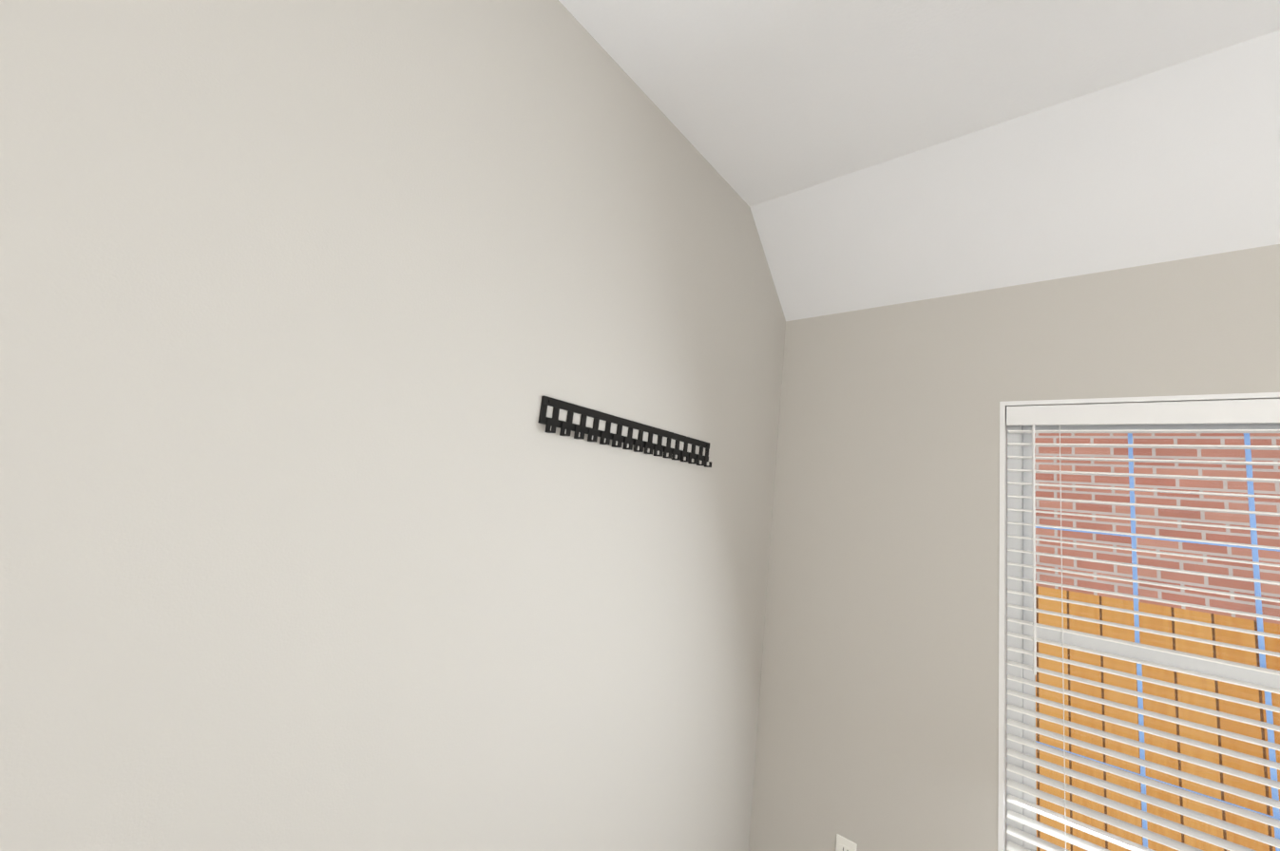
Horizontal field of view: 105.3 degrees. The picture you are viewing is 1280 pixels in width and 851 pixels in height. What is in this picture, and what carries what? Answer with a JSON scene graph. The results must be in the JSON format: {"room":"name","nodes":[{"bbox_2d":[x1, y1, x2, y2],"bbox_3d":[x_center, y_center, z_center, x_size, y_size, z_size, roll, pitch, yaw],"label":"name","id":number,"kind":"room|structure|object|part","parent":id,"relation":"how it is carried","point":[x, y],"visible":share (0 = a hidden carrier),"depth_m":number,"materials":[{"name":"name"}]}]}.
{"room":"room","nodes":[
{"label":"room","id":0,"kind":"room"},
{"bbox_2d":[0,0,785,850],"bbox_3d":[-1.157,0.009,0.245,0.150,2.860,5.500,-1,-11,41],"label":"wall","id":1,"kind":"structure","parent":0,"point":[321,528],"depth_m":0.90,"materials":[{"name":"grey paint"}]},
{"bbox_2d":[538,395,711,467],"bbox_3d":[0.011,0.038,1.461,0.034,0.088,0.757,-1,-11,41],"label":"hook rail","id":2,"kind":"object","parent":1,"relation":"attached to","point":[554,422],"visible":0.98,"depth_m":1.39,"materials":[{"name":"black metal"}]},
{"bbox_2d":[558,0,1279,207],"bbox_3d":[0.203,-1.418,-0.960,3.815,0.100,4.940,-1,-11,41],"label":"ceiling","id":3,"kind":"structure","parent":0,"point":[756,102],"depth_m":1.32,"materials":[{"name":"white paint"}]},
{"bbox_2d":[748,244,1279,850],"bbox_3d":[1.928,0.685,1.009,3.515,2.430,0.150,-1,-11,41],"label":"wall","id":4,"kind":"structure","parent":0,"point":[878,719],"depth_m":1.75,"materials":[{"name":"grey paint"}]},
{"bbox_2d":[835,834,857,850],"bbox_3d":[0.730,1.532,1.733,0.070,0.115,0.008,-1,-11,41],"label":"electrical outlet","id":5,"kind":"object","parent":4,"relation":"attached to","point":[843,844],"visible":1,"depth_m":1.74,"materials":[{"name":"white plastic"}]},
{"bbox_2d":[997,392,1279,850],"bbox_3d":[1.542,0.663,1.340,0.888,1.499,0.142,-1,-11,41],"label":"window","id":6,"kind":"structure","parent":4,"relation":"in","point":[1017,820],"depth_m":1.44,"materials":[{"name":"white plastic"}]},
{"bbox_2d":[1006,399,1279,425],"bbox_3d":[1.596,-0.033,1.414,0.854,0.066,0.060,-1,-11,41],"label":"blind headrail","id":7,"kind":"object","parent":6,"relation":"attached to","point":[1247,411],"visible":0.98,"depth_m":1.45,"materials":[{"name":"white plastic"}]},
{"bbox_2d":[1031,424,1036,675],"bbox_3d":[1.258,0.383,1.557,0.008,0.780,0.008,-1,-11,41],"label":"blind cord","id":8,"kind":"object","parent":7,"relation":"hanging from","point":[1034,557],"depth_m":1.55,"materials":[{"name":"white plastic"}]},
{"bbox_2d":[1059,424,1066,850],"bbox_3d":[1.284,0.670,1.482,0.002,1.401,0.002,-1,-11,41],"label":"blind cord","id":9,"kind":"object","parent":7,"relation":"hanging from","point":[1060,425],"depth_m":1.48,"materials":[{"name":"white fabric"}]},
{"bbox_3d":[1.564,0.676,1.366,0.776,1.401,0.056,-1,-11,41],"label":"left window sash","id":10,"kind":"part","parent":6,"relation":"part of","materials":[{"name":"clear glass"}]},
{"bbox_2d":[1035,433,1279,668],"bbox_3d":[1.618,0.340,1.434,0.712,0.644,0.006,-1,-11,41],"label":"window grille","id":11,"kind":"object","parent":6,"relation":"attached to","point":[1256,572],"depth_m":1.40,"materials":[{"name":"blue"}]},
{"bbox_2d":[1035,664,1279,850],"bbox_3d":[1.526,1.003,1.316,0.712,0.646,0.006,-1,-11,41],"label":"window grille","id":12,"kind":"object","parent":6,"relation":"attached to","point":[1276,816],"depth_m":1.33,"materials":[{"name":"blue"}]},
{"bbox_2d":[749,30,1279,321],"bbox_3d":[1.953,-0.748,1.061,3.515,0.450,0.560,-1,-11,41],"label":"ceiling","id":13,"kind":"structure","parent":0,"point":[1180,161],"depth_m":1.51,"materials":[{"name":"white paint"}]},
{"label":"outside","id":14,"kind":"structure","parent":0,"visible":0},
{"bbox_2d":[1006,433,1279,850],"bbox_3d":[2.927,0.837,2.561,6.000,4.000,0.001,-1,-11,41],"label":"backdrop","id":15,"kind":"structure","parent":14,"point":[1181,596],"depth_m":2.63,"materials":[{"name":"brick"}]}
]}

